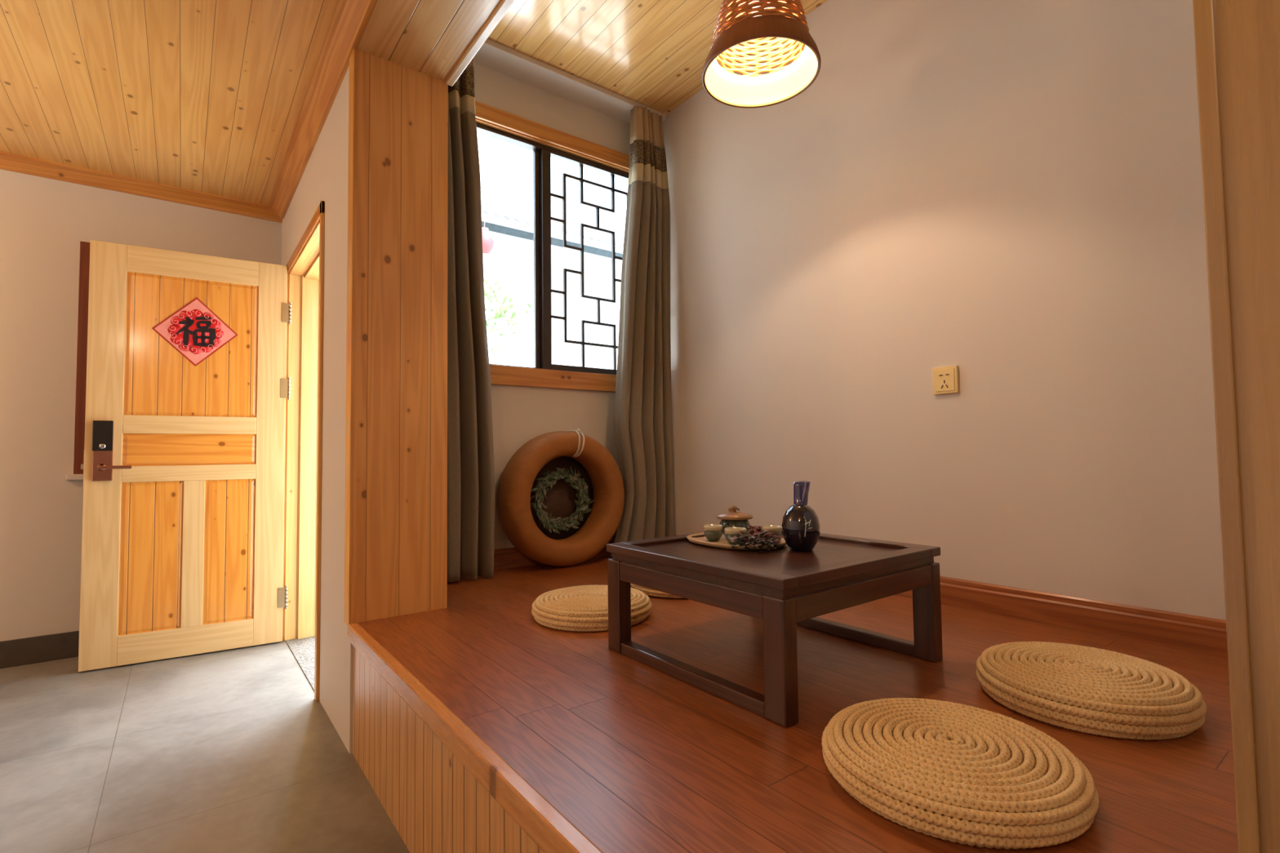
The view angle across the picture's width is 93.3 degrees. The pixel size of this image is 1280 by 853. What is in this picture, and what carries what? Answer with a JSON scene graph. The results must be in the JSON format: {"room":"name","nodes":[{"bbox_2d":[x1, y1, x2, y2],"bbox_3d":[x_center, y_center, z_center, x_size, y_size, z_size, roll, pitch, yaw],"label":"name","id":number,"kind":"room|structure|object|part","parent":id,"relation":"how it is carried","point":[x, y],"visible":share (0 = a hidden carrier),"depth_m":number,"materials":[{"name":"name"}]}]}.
{"room":"tea room","nodes":[
{"label":"tea room","id":0,"kind":"room"},
{"bbox_2d":[0,168,281,641],"bbox_3d":[-3.658,-0.092,2.833,3.787,2.600,0.120,1,-3,-37],"label":"wall","id":1,"kind":"structure","parent":0,"point":[44,221],"depth_m":3.18,"materials":[{"name":"white paint"}]},
{"bbox_2d":[0,631,79,668],"bbox_3d":[-3.643,1.136,2.696,3.487,0.134,0.012,1,-3,-37],"label":"baseboard","id":2,"kind":"structure","parent":1,"relation":"attached to","point":[33,650],"depth_m":3.11,"materials":[{"name":"black wood"}]},
{"bbox_2d":[66,240,89,479],"bbox_3d":[-2.776,-0.353,3.466,0.712,1.289,0.100,1,-3,-37],"label":"window","id":3,"kind":"structure","parent":1,"relation":"in","point":[84,262],"depth_m":3.25,"materials":[{"name":"brown wood"}]},
{"bbox_3d":[-2.756,0.275,3.422,0.712,0.030,0.060,1,-3,-37],"label":"sill","id":4,"kind":"part","parent":3,"relation":"part of","materials":[{"name":"white paint"}]},
{"bbox_3d":[-2.781,-0.367,3.473,0.660,1.259,0.084,1,-3,-37],"label":"frame","id":5,"kind":"part","parent":3,"relation":"part of","materials":[{"name":"brown wood"}]},
{"bbox_2d":[0,151,282,222],"bbox_3d":[-3.651,-1.364,2.777,3.487,0.064,0.085,1,-3,-37],"label":"trim","id":6,"kind":"structure","parent":1,"relation":"attached to","point":[10,162],"depth_m":3.38,"materials":[{"name":"brown wood"}]},
{"bbox_2d":[0,0,338,205],"bbox_3d":[-1.421,-1.580,-0.228,3.607,0.050,7.820,1,-3,-37],"label":"ceiling","id":7,"kind":"structure","parent":0,"point":[208,96],"depth_m":2.52,"materials":[{"name":"brown wood"}]},
{"bbox_2d":[0,640,409,852],"bbox_3d":[-1.309,1.094,-0.285,3.807,0.100,7.820,1,-3,-37],"label":"floor","id":8,"kind":"structure","parent":0,"point":[231,750],"depth_m":2.06,"materials":[{"name":"grey tile"}]},
{"bbox_2d":[285,635,315,690],"bbox_3d":[-1.498,1.221,3.175,0.512,0.054,1.017,1,-3,-37],"label":"threshold","id":9,"kind":"object","parent":8,"relation":"on","point":[303,650],"visible":0.11,"depth_m":3.19,"materials":[{"name":"stone"}]},
{"bbox_2d":[347,555,1238,852],"bbox_3d":[0.331,0.893,1.868,1.863,0.452,3.250,1,-3,-37],"label":"raised platform","id":10,"kind":"object","parent":8,"relation":"on","point":[480,726],"visible":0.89,"depth_m":1.35,"materials":[{"name":"red laminate"}]},
{"bbox_3d":[-0.208,0.881,1.080,0.012,0.420,2.645,1,-3,-37],"label":"panel","id":11,"kind":"part","parent":10,"relation":"part of","materials":[{"name":"brown wood"}]},
{"bbox_2d":[497,428,624,566],"bbox_3d":[-0.406,0.374,3.217,0.712,0.724,0.226,1,-3,-37],"label":"ring","id":12,"kind":"object","parent":10,"relation":"on","point":[520,522],"visible":0.99,"depth_m":3.18,"materials":[{"name":"orange leather"}]},
{"bbox_3d":[-0.458,0.383,3.285,0.480,0.480,0.014,1,-3,-37],"label":"panel","id":13,"kind":"part","parent":12,"relation":"part of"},
{"bbox_2d":[530,467,594,533],"bbox_3d":[-0.418,0.394,3.237,0.393,0.357,0.057,1,-3,-37],"label":"wreath","id":14,"kind":"object","parent":12,"relation":"in","point":[583,502],"visible":1,"depth_m":3.23,"materials":[{"name":"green plant"}]},
{"bbox_3d":[-0.370,0.090,3.260,0.052,0.154,0.226,1,-3,-37],"label":"tie cord","id":15,"kind":"part","parent":12,"relation":"part of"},
{"bbox_2d":[531,584,651,631],"bbox_3d":[-0.174,0.649,2.202,0.435,0.079,0.435,-2,-3,22],"label":"floor cushion","id":16,"kind":"object","parent":10,"relation":"on","point":[583,608],"visible":0.85,"depth_m":2.07,"materials":[{"name":"wicker"}]},
{"bbox_2d":[630,582,683,598],"bbox_3d":[0.172,0.669,2.640,0.435,0.068,0.435,0,-3,-24],"label":"floor cushion","id":17,"kind":"object","parent":10,"relation":"on","point":[646,591],"visible":0.08,"depth_m":2.46,"materials":[{"name":"wicker"}]},
{"bbox_2d":[606,525,942,728],"bbox_3d":[0.375,0.506,1.765,0.680,0.315,0.680,1,-3,-37],"label":"table","id":18,"kind":"object","parent":10,"relation":"on","point":[785,588],"visible":0.88,"depth_m":1.56,"materials":[{"name":"brown wood"}]},
{"bbox_3d":[-0.062,0.535,1.818,0.044,0.271,0.062,1,-3,-37],"label":"leg","id":19,"kind":"part","parent":18,"relation":"part of","materials":[{"name":"brown wood"}]},
{"bbox_3d":[0.183,0.374,2.022,0.576,0.024,0.052,1,-3,-37],"label":"frame","id":20,"kind":"part","parent":18,"relation":"part of","materials":[{"name":"brown wood"}]},
{"bbox_3d":[0.124,0.641,1.568,0.036,0.034,0.552,1,-3,-37],"label":"floor rail","id":21,"kind":"part","parent":18,"relation":"part of","materials":[{"name":"brown wood"}]},
{"bbox_3d":[0.123,0.355,1.582,0.052,0.024,0.680,1,-3,-37],"label":"frame","id":22,"kind":"part","parent":18,"relation":"part of","materials":[{"name":"brown wood"}]},
{"bbox_2d":[686,533,786,550],"bbox_3d":[0.303,0.359,1.901,0.260,0.016,0.330,1,-3,-37],"label":"tray","id":23,"kind":"object","parent":18,"relation":"on","point":[722,543],"visible":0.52,"depth_m":1.83,"materials":[{"name":"brown wood"}]},
{"bbox_2d":[703,524,722,541],"bbox_3d":[0.232,0.338,1.917,0.061,0.048,0.061,1,-3,-37],"label":"tea cup","id":24,"kind":"object","parent":23,"relation":"on","point":[713,532],"visible":1,"depth_m":1.90,"materials":[{"name":"green ceramic"}]},
{"bbox_2d":[703,529,722,541],"bbox_3d":[0.232,0.345,1.917,0.060,0.034,0.060,1,-3,-37],"label":"bowl","id":25,"kind":"object","parent":24,"relation":"on","point":[710,535],"depth_m":1.89,"materials":[{"name":"green ceramic"}]},
{"bbox_2d":[716,505,753,536],"bbox_3d":[0.311,0.310,1.985,0.120,0.106,0.120,0,-3,-9],"label":"teapot","id":26,"kind":"object","parent":23,"relation":"on","point":[733,518],"visible":0.71,"depth_m":1.95,"materials":[{"name":"green ceramic"}]},
{"bbox_3d":[0.274,0.327,1.932,0.010,0.040,0.037,-2,-3,36],"label":"handle","id":27,"kind":"part","parent":26,"relation":"part of","materials":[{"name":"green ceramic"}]},
{"bbox_3d":[0.312,0.271,1.988,0.017,0.026,0.071,-2,-3,36],"label":"knob","id":28,"kind":"part","parent":26,"relation":"part of","materials":[{"name":"beige ceramic"}]},
{"bbox_3d":[0.311,0.291,1.986,0.120,0.021,0.120,-2,-3,36],"label":"lid","id":29,"kind":"part","parent":26,"relation":"part of","materials":[{"name":"beige ceramic"}]},
{"bbox_2d":[724,527,746,545],"bbox_3d":[0.290,0.333,1.836,0.067,0.048,0.067,1,-3,-37],"label":"tea cup","id":30,"kind":"object","parent":23,"relation":"on","point":[729,532],"visible":0.73,"depth_m":1.81,"materials":[{"name":"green ceramic"}]},
{"bbox_2d":[724,533,746,545],"bbox_3d":[0.290,0.340,1.835,0.066,0.034,0.066,1,-3,-37],"label":"bowl","id":31,"kind":"object","parent":30,"relation":"on","point":[727,535],"depth_m":1.81,"materials":[{"name":"green ceramic"}]},
{"bbox_2d":[728,525,783,552],"bbox_3d":[0.342,0.327,1.782,0.150,0.066,0.184,-2,-3,30],"label":"bundle","id":32,"kind":"object","parent":23,"relation":"on","point":[760,538],"visible":0.99,"depth_m":1.76,"materials":[{"name":"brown plant"}]},
{"bbox_2d":[760,524,782,540],"bbox_3d":[0.407,0.334,1.874,0.064,0.048,0.064,1,-3,-37],"label":"tea cup","id":33,"kind":"object","parent":23,"relation":"on","point":[771,528],"visible":0.48,"depth_m":1.85,"materials":[{"name":"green ceramic"}]},
{"bbox_2d":[765,530,782,540],"bbox_3d":[0.407,0.341,1.874,0.063,0.034,0.063,1,-3,-37],"label":"bowl","id":34,"kind":"object","parent":33,"relation":"on","point":[779,532],"depth_m":1.85,"materials":[{"name":"green ceramic"}]},
{"bbox_3d":[0.373,0.366,1.771,0.584,0.010,0.584,1,-3,-37],"label":"panel","id":35,"kind":"part","parent":18,"relation":"part of","materials":[{"name":"brown wood"}]},
{"bbox_3d":[0.308,0.510,1.329,0.044,0.271,0.062,1,-3,-37],"label":"leg","id":36,"kind":"part","parent":18,"relation":"part of","materials":[{"name":"brown wood"}]},
{"bbox_2d":[781,480,820,551],"bbox_3d":[0.467,0.259,1.761,0.109,0.198,0.109,1,-3,-37],"label":"bottle","id":37,"kind":"object","parent":18,"relation":"on","point":[801,526],"visible":1,"depth_m":1.73,"materials":[{"name":"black ceramic"}]},
{"bbox_3d":[0.623,0.366,1.961,0.052,0.024,0.680,1,-3,-37],"label":"frame","id":38,"kind":"part","parent":18,"relation":"part of","materials":[{"name":"brown wood"}]},
{"bbox_3d":[0.629,0.652,1.950,0.036,0.034,0.552,1,-3,-37],"label":"floor rail","id":39,"kind":"part","parent":18,"relation":"part of","materials":[{"name":"brown wood"}]},
{"bbox_3d":[0.563,0.347,1.522,0.576,0.024,0.052,1,-3,-37],"label":"frame","id":40,"kind":"part","parent":18,"relation":"part of","materials":[{"name":"brown wood"}]},
{"bbox_3d":[0.812,0.520,1.711,0.044,0.271,0.062,1,-3,-37],"label":"leg","id":41,"kind":"part","parent":18,"relation":"part of","materials":[{"name":"brown wood"}]},
{"bbox_2d":[821,697,1099,849],"bbox_3d":[0.554,0.594,1.088,0.435,0.073,0.435,1,-3,-32],"label":"floor cushion","id":42,"kind":"object","parent":10,"relation":"on","point":[953,772],"visible":1,"depth_m":0.99,"materials":[{"name":"wicker"}]},
{"bbox_2d":[975,641,1207,740],"bbox_3d":[1.031,0.596,1.414,0.430,0.088,0.431,0,-3,-5],"label":"floor cushion","id":43,"kind":"object","parent":10,"relation":"on","point":[1088,690],"visible":1,"depth_m":1.30,"materials":[{"name":"wicker"}]},
{"bbox_2d":[1192,0,1261,852],"bbox_3d":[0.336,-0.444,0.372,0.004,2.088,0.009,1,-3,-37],"label":"trim","id":44,"kind":"structure","parent":10,"relation":"on","point":[1210,128],"depth_m":0.35,"materials":[{"name":"brown wood"}]},
{"bbox_2d":[1213,0,1279,852],"bbox_3d":[0.587,-0.448,0.329,0.343,2.090,0.377,1,-3,-37],"label":"trim","id":45,"kind":"structure","parent":10,"relation":"on","point":[1247,32],"depth_m":0.34,"materials":[{"name":"brown wood"}]},
{"bbox_2d":[281,66,353,753],"bbox_3d":[-1.573,-0.107,3.051,0.200,2.600,2.053,1,-3,-37],"label":"wall","id":46,"kind":"structure","parent":0,"point":[324,177],"depth_m":2.45,"materials":[{"name":"white paint"}]},
{"bbox_2d":[78,240,291,671],"bbox_3d":[-2.375,0.134,3.209,0.894,2.135,0.096,1,-3,-32],"label":"door","id":47,"kind":"structure","parent":46,"relation":"in","point":[183,467],"depth_m":3.19,"materials":[{"name":"brown wood"}]},
{"bbox_3d":[-2.681,0.122,3.018,0.076,0.300,0.016,1,-3,-32],"label":"lock plate","id":48,"kind":"part","parent":47,"relation":"part of","materials":[{"name":"orange metal"}]},
{"bbox_3d":[-2.624,0.204,3.017,0.138,0.036,0.038,1,-3,-32],"label":"lever handle","id":49,"kind":"part","parent":47,"relation":"part of","materials":[{"name":"orange metal"}]},
{"bbox_3d":[-2.521,0.669,3.123,0.253,0.767,0.030,1,-3,-32],"label":"panel","id":50,"kind":"part","parent":47,"relation":"part of","materials":[{"name":"brown wood"}]},
{"bbox_3d":[-2.380,1.128,3.187,0.573,0.147,0.042,1,-3,-32],"label":"rail","id":51,"kind":"part","parent":47,"relation":"part of","materials":[{"name":"brown wood"}]},
{"bbox_3d":[-2.390,0.247,3.226,0.573,0.082,0.042,1,-3,-32],"label":"rail","id":52,"kind":"part","parent":47,"relation":"part of","materials":[{"name":"brown wood"}]},
{"bbox_3d":[-2.393,-0.007,3.237,0.573,0.094,0.042,1,-3,-32],"label":"rail","id":53,"kind":"part","parent":47,"relation":"part of","materials":[{"name":"brown wood"}]},
{"bbox_3d":[-2.392,0.123,3.232,0.573,0.167,0.030,1,-3,-32],"label":"panel","id":54,"kind":"part","parent":47,"relation":"part of","materials":[{"name":"brown wood"}]},
{"bbox_3d":[-2.398,-0.424,3.256,0.573,0.741,0.030,1,-3,-32],"label":"panel","id":55,"kind":"part","parent":47,"relation":"part of","materials":[{"name":"brown wood"}]},
{"bbox_3d":[-2.403,-0.863,3.275,0.573,0.137,0.042,1,-3,-32],"label":"rail","id":56,"kind":"part","parent":47,"relation":"part of","materials":[{"name":"brown wood"}]},
{"bbox_2d":[151,297,237,366],"bbox_3d":[-2.384,-0.510,3.247,0.374,0.374,0.004,1,-3,-32],"label":"sticker","id":57,"kind":"object","parent":47,"relation":"attached to","point":[194,331],"visible":1,"depth_m":3.25,"materials":[{"name":"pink paper"}]},
{"bbox_3d":[-2.239,0.674,3.299,0.228,0.767,0.030,1,-3,-32],"label":"panel","id":58,"kind":"part","parent":47,"relation":"part of","materials":[{"name":"brown wood"}]},
{"bbox_2d":[282,200,324,701],"bbox_3d":[-1.639,0.112,3.129,0.224,2.170,1.115,1,-3,-37],"label":"trim","id":59,"kind":"structure","parent":46,"relation":"attached to","point":[305,266],"depth_m":3.49,"materials":[{"name":"brown wood"}]},
{"bbox_3d":[-2.046,0.133,3.492,0.014,2.170,0.042,1,-3,-37],"label":"casing","id":60,"kind":"part","parent":59,"relation":"part of","materials":[{"name":"brown wood"}]},
{"bbox_3d":[-1.735,-0.945,3.111,0.014,0.057,1.115,1,-3,-37],"label":"head casing","id":61,"kind":"part","parent":59,"relation":"part of","materials":[{"name":"brown wood"}]},
{"bbox_3d":[-1.398,0.087,2.637,0.014,2.170,0.040,1,-3,-37],"label":"casing","id":62,"kind":"part","parent":59,"relation":"part of","materials":[{"name":"brown wood"}]},
{"bbox_2d":[267,0,377,218],"bbox_3d":[-0.002,-1.495,0.781,0.085,0.064,7.520,1,-3,-37],"label":"trim","id":63,"kind":"structure","parent":46,"relation":"attached to","point":[350,18],"depth_m":2.52,"materials":[{"name":"brown wood"}]},
{"bbox_2d":[343,48,355,626],"bbox_3d":[-1.058,-0.341,2.206,0.008,2.100,0.079,1,-3,-37],"label":"trim","id":64,"kind":"structure","parent":46,"relation":"attached to","point":[352,85],"depth_m":2.19,"materials":[{"name":"brown wood"}]},
{"bbox_2d":[351,48,448,623],"bbox_3d":[-0.906,-0.334,2.296,0.343,2.110,0.030,1,-3,-37],"label":"wood panel","id":65,"kind":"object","parent":46,"relation":"attached to","point":[399,484],"depth_m":2.28,"materials":[{"name":"brown wood"}]},
{"bbox_2d":[445,0,515,86],"bbox_3d":[0.028,-1.450,1.383,0.030,0.042,2.645,1,-3,-37],"label":"trim","id":66,"kind":"structure","parent":46,"relation":"attached to","point":[504,6],"depth_m":2.17,"materials":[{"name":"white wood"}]},
{"bbox_2d":[474,62,630,549],"bbox_3d":[-0.516,-0.363,3.397,1.608,3.115,0.100,1,-3,-37],"label":"wall","id":67,"kind":"structure","parent":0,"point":[520,414],"depth_m":3.34,"materials":[{"name":"white paint"}]},
{"bbox_2d":[475,100,629,391],"bbox_3d":[-0.532,-0.944,3.393,1.457,1.467,0.105,1,-3,-37],"label":"window","id":68,"kind":"structure","parent":67,"relation":"attached to","point":[545,142],"depth_m":3.41,"materials":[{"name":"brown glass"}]},
{"bbox_3d":[-0.516,-1.638,3.391,1.457,0.082,0.018,1,-3,-37],"label":"head casing","id":69,"kind":"part","parent":68,"relation":"part of","materials":[{"name":"brown wood"}]},
{"bbox_3d":[-0.506,-0.263,3.339,1.457,0.101,0.045,1,-3,-37],"label":"sill","id":70,"kind":"part","parent":68,"relation":"part of","materials":[{"name":"brown wood"}]},
{"bbox_3d":[-0.269,-0.941,3.603,0.710,1.258,0.026,1,-3,-37],"label":"sliding sash","id":71,"kind":"part","parent":68,"relation":"part of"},
{"bbox_2d":[493,536,614,570],"bbox_3d":[-0.514,0.689,3.268,1.490,0.103,0.018,1,-3,-37],"label":"baseboard","id":72,"kind":"structure","parent":67,"relation":"attached to","point":[510,557],"depth_m":3.15,"materials":[{"name":"brown wood"}]},
{"bbox_2d":[473,38,666,124],"bbox_3d":[-0.491,-1.910,3.325,1.508,0.030,0.175,1,-3,-37],"label":"trim","id":73,"kind":"structure","parent":67,"relation":"attached to","point":[492,55],"depth_m":3.32,"materials":[{"name":"white paint"}]},
{"bbox_2d":[487,0,826,114],"bbox_3d":[0.463,-2.014,2.135,1.628,0.050,3.470,1,-3,-37],"label":"ceiling","id":74,"kind":"structure","parent":0,"point":[653,54],"depth_m":3.04,"materials":[{"name":"brown wood"}]},
{"bbox_2d":[702,0,821,108],"bbox_3d":[0.422,-1.616,2.158,0.412,0.743,0.412,1,-3,-37],"label":"pendant lamp","id":75,"kind":"object","parent":74,"relation":"hanging from","point":[742,22],"visible":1,"depth_m":2.22,"materials":[{"name":"brown wicker"}]},
{"bbox_3d":[0.424,-1.449,2.151,0.350,0.220,0.341,1,-3,-37],"label":"lamp shade","id":76,"kind":"part","parent":75,"relation":"part of","materials":[{"name":"wicker"}]},
{"bbox_2d":[662,0,1226,620],"bbox_3d":[1.127,-0.423,2.479,0.100,3.115,3.350,1,-3,-37],"label":"wall","id":77,"kind":"structure","parent":0,"point":[1009,193],"depth_m":2.26,"materials":[{"name":"white paint"}]},
{"bbox_2d":[447,57,495,582],"bbox_3d":[-0.868,-0.597,2.872,0.366,2.621,0.126,1,-3,-37],"label":"curtain","id":78,"kind":"object","parent":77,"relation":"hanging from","point":[471,487],"visible":0.55,"depth_m":2.86,"materials":[{"name":"beige fabric"}]},
{"bbox_3d":[-0.928,-1.828,2.892,0.254,0.158,0.092,1,-3,-37],"label":"header panel","id":79,"kind":"part","parent":78,"relation":"part of","materials":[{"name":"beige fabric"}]},
{"bbox_2d":[610,106,675,556],"bbox_3d":[0.003,-0.578,3.532,0.402,2.622,0.128,1,-3,-37],"label":"curtain","id":80,"kind":"object","parent":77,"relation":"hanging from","point":[643,431],"visible":0.96,"depth_m":3.52,"materials":[{"name":"beige fabric"}]},
{"bbox_3d":[0.044,-1.785,3.627,0.204,0.203,0.103,1,-3,-37],"label":"header panel","id":81,"kind":"part","parent":80,"relation":"part of","materials":[{"name":"beige fabric"}]},
{"bbox_2d":[932,365,959,395],"bbox_3d":[1.171,-0.178,2.319,0.016,0.104,0.094,1,-3,-37],"label":"wall socket","id":82,"kind":"object","parent":77,"relation":"attached to","point":[945,379],"visible":1,"depth_m":2.31,"materials":[{"name":"beige plastic"}]},
{"bbox_2d":[675,534,1227,658],"bbox_3d":[1.062,0.633,2.437,0.018,0.103,3.250,1,-3,-37],"label":"baseboard","id":83,"kind":"structure","parent":77,"relation":"attached to","point":[1207,636],"depth_m":1.92,"materials":[{"name":"brown wood"}]},
{"bbox_3d":[-0.671,1.513,8.865,8.313,0.090,8.950,1,-3,-37],"label":"floor","id":84,"kind":"structure","parent":0,"visible":0},
{"bbox_2d":[484,276,526,364],"bbox_3d":[-1.343,-0.025,5.526,0.565,2.707,0.550,-1,-3,4],"label":"shrub","id":85,"kind":"object","parent":84,"relation":"on","point":[503,307],"visible":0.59,"depth_m":5.53,"materials":[{"name":"green plant"}]},
{"bbox_3d":[-1.319,0.138,5.514,0.335,2.381,0.112,-2,-3,23],"label":"stem","id":86,"kind":"part","parent":85,"relation":"part of","materials":[{"name":"green plant"}]},
{"bbox_2d":[520,294,533,316],"bbox_3d":[-1.009,0.011,5.899,0.180,2.660,0.260,-2,-3,26],"label":"shrub","id":87,"kind":"object","parent":84,"relation":"on","point":[524,309],"visible":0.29,"depth_m":5.89,"materials":[{"name":"green plant"}]},
{"bbox_2d":[480,181,625,369],"bbox_3d":[-2.095,-1.013,8.566,11.030,4.964,3.919,1,-3,-37],"label":"neighbouring house","id":88,"kind":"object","parent":84,"relation":"on","point":[508,213],"visible":0.16,"depth_m":7.51,"materials":[{"name":"grey tile"}]},
{"bbox_2d":[481,213,493,257],"bbox_3d":[-1.653,-2.038,6.430,0.200,0.445,0.200,1,-3,-37],"label":"lantern","id":89,"kind":"object","parent":88,"relation":"hanging from","point":[487,237],"visible":0.64,"depth_m":6.37,"materials":[{"name":"paper"}]},
{"bbox_3d":[1.624,-0.583,-1.030,0.335,3.115,2.950,1,-3,-37],"label":"wall","id":90,"kind":"structure","parent":0,"visible":0},
{"bbox_2d":[356,0,501,81],"bbox_3d":[0.756,-1.515,0.136,0.343,0.020,5.575,1,-3,-37],"label":"trim","id":91,"kind":"structure","parent":90,"relation":"attached to","point":[430,37],"depth_m":2.14,"materials":[{"name":"brown wood"}]}
]}

